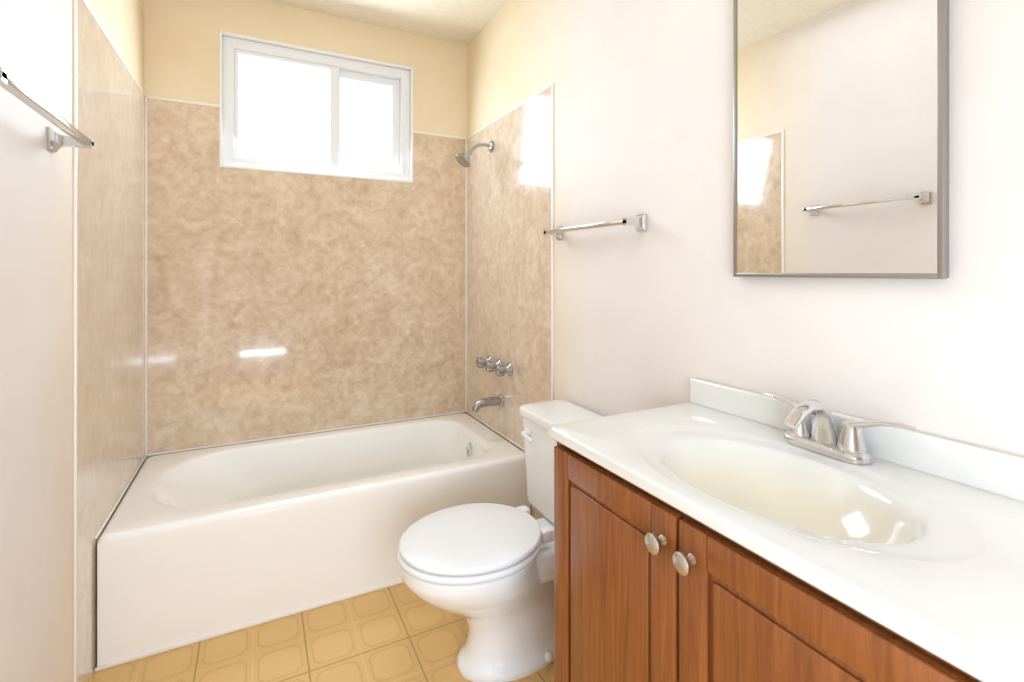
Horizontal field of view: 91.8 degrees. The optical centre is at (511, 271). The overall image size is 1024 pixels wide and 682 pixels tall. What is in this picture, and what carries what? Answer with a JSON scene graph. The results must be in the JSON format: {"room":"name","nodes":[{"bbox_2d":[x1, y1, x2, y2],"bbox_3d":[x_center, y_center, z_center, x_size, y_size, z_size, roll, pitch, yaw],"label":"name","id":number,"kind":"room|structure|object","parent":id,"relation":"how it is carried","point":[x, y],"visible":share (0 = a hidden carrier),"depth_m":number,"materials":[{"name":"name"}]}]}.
{"room":"bathroom","nodes":[
{"label":"bathroom","id":0,"kind":"room"},
{"bbox_2d":[0,0,143,681],"bbox_3d":[-0.846,-0.052,0.551,0.120,2.510,3.830,0,0,-27],"label":"wall","id":1,"kind":"structure","parent":0,"point":[36,391],"depth_m":1.12,"materials":[{"name":"paint"}]},
{"bbox_2d":[0,66,93,152],"bbox_3d":[-0.960,-0.315,0.992,0.080,0.052,0.522,0,0,-27],"label":"towel rail","id":2,"kind":"object","parent":1,"relation":"attached to","point":[76,138],"visible":0.98,"depth_m":1.02,"materials":[{"name":"silver metal"}]},
{"bbox_2d":[78,0,144,681],"bbox_3d":[-1.397,0.221,1.761,0.004,1.964,0.932,0,0,-27],"label":"wall","id":3,"kind":"structure","parent":1,"relation":"attached to","point":[111,292],"depth_m":1.60,"materials":[{"name":"stone"}]},
{"bbox_2d":[144,0,466,459],"bbox_3d":[-0.963,-0.052,2.575,1.520,2.510,0.120,0,0,-27],"label":"wall","id":4,"kind":"structure","parent":0,"point":[181,49],"depth_m":2.43,"materials":[{"name":"paint"}]},
{"bbox_2d":[146,98,466,457],"bbox_3d":[-0.935,0.028,2.520,1.512,1.577,0.004,0,0,-27],"label":"wall","id":5,"kind":"structure","parent":4,"relation":"attached to","point":[282,303],"depth_m":2.44,"materials":[{"name":"stone"}]},
{"bbox_2d":[85,4,152,531],"bbox_3d":[-1.429,0.215,1.832,0.012,1.976,0.750,0,0,-27],"label":"trim","id":6,"kind":"structure","parent":5,"relation":"attached to","point":[90,10],"depth_m":2.17,"materials":[{"name":"white"}]},
{"bbox_2d":[153,96,464,454],"bbox_3d":[-0.933,0.018,2.517,1.520,1.581,0.012,0,0,-27],"label":"trim","id":7,"kind":"structure","parent":5,"relation":"attached to","point":[154,97],"depth_m":2.41,"materials":[{"name":"white"}]},
{"bbox_2d":[465,93,536,447],"bbox_3d":[-0.088,0.215,2.520,0.012,1.976,0.750,0,0,-27],"label":"trim","id":8,"kind":"structure","parent":5,"relation":"attached to","point":[535,94],"depth_m":2.78,"materials":[{"name":"white"}]},
{"bbox_2d":[219,31,412,182],"bbox_3d":[-0.969,-0.802,2.550,0.918,0.634,0.090,0,0,-27],"label":"window","id":9,"kind":"structure","parent":4,"relation":"in","point":[289,110],"depth_m":2.52,"materials":[{"name":"white plastic"}]},
{"bbox_2d":[90,583,553,681],"bbox_3d":[-0.116,1.233,0.925,1.760,0.060,3.830,0,0,-27],"label":"floor","id":10,"kind":"structure","parent":0,"point":[401,632],"depth_m":1.57,"materials":[{"name":"tile"}]},
{"bbox_2d":[97,413,529,666],"bbox_3d":[-0.759,1.004,2.178,1.508,0.397,0.761,0,0,-27],"label":"bathtub","id":11,"kind":"object","parent":10,"relation":"on","point":[194,544],"visible":1,"depth_m":1.81,"materials":[{"name":"white ceramic"}]},
{"bbox_2d":[94,448,524,671],"bbox_3d":[-0.585,1.001,1.838,1.512,0.403,0.008,0,0,-27],"label":"trim","id":12,"kind":"structure","parent":11,"relation":"attached to","point":[130,659],"depth_m":1.66,"materials":[{"name":"white"}]},
{"bbox_2d":[397,400,603,681],"bbox_3d":[-0.006,0.849,1.572,0.709,0.709,0.488,0,0,-27],"label":"toilet","id":13,"kind":"object","parent":10,"relation":"on","point":[485,571],"visible":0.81,"depth_m":1.48,"materials":[{"name":"white ceramic"}]},
{"bbox_2d":[548,378,1023,681],"bbox_3d":[0.481,0.748,0.869,0.503,0.911,0.875,0,0,-27],"label":"bathroom vanity","id":14,"kind":"object","parent":10,"relation":"on","point":[712,532],"visible":1,"depth_m":0.80,"materials":[{"name":"brown wood"}]},
{"bbox_2d":[762,392,915,464],"bbox_3d":[0.589,0.305,0.974,0.143,0.104,0.292,0,0,-27],"label":"sink faucet","id":15,"kind":"object","parent":14,"relation":"on","point":[818,433],"visible":1,"depth_m":0.96,"materials":[{"name":"silver metal"}]},
{"bbox_2d":[266,0,508,44],"bbox_3d":[-0.116,-1.337,0.925,1.760,0.060,3.830,0,0,-27],"label":"ceiling","id":16,"kind":"structure","parent":0,"point":[464,22],"depth_m":2.51,"materials":[{"name":"paint"}]},
{"bbox_2d":[467,0,1023,457],"bbox_3d":[0.613,-0.052,1.300,0.120,2.510,3.830,0,0,-27],"label":"wall","id":17,"kind":"structure","parent":0,"point":[663,308],"depth_m":1.33,"materials":[{"name":"paint"}]},
{"bbox_2d":[467,87,550,518],"bbox_3d":[-0.049,0.221,2.454,0.004,1.964,0.932,0,0,-27],"label":"wall","id":18,"kind":"structure","parent":17,"relation":"attached to","point":[508,251],"depth_m":2.36,"materials":[{"name":"stone"}]},
{"bbox_2d":[456,141,493,167],"bbox_3d":[-0.189,-0.598,2.509,0.194,0.149,0.086,0,0,-27],"label":"shower head","id":19,"kind":"object","parent":18,"relation":"attached to","point":[464,159],"visible":1,"depth_m":2.49},
{"bbox_2d":[472,356,512,411],"bbox_3d":[-0.133,0.557,2.440,0.157,0.239,0.292,0,0,-27],"label":"tub faucet","id":20,"kind":"object","parent":18,"relation":"attached to","point":[490,365],"visible":1,"depth_m":2.41,"materials":[{"name":"silver metal"}]},
{"bbox_2d":[543,214,646,239],"bbox_3d":[0.270,-0.154,1.758,0.072,0.052,0.518,0,0,-27],"label":"towel rail","id":21,"kind":"object","parent":17,"relation":"attached to","point":[639,222],"visible":1,"depth_m":1.61,"materials":[{"name":"silver metal"}]},
{"bbox_2d":[733,0,948,278],"bbox_3d":[0.658,-0.372,1.050,0.024,0.770,0.426,0,0,-27],"label":"mirror","id":22,"kind":"object","parent":17,"relation":"attached to","point":[840,138],"visible":1,"depth_m":1.01,"materials":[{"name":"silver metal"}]}
]}

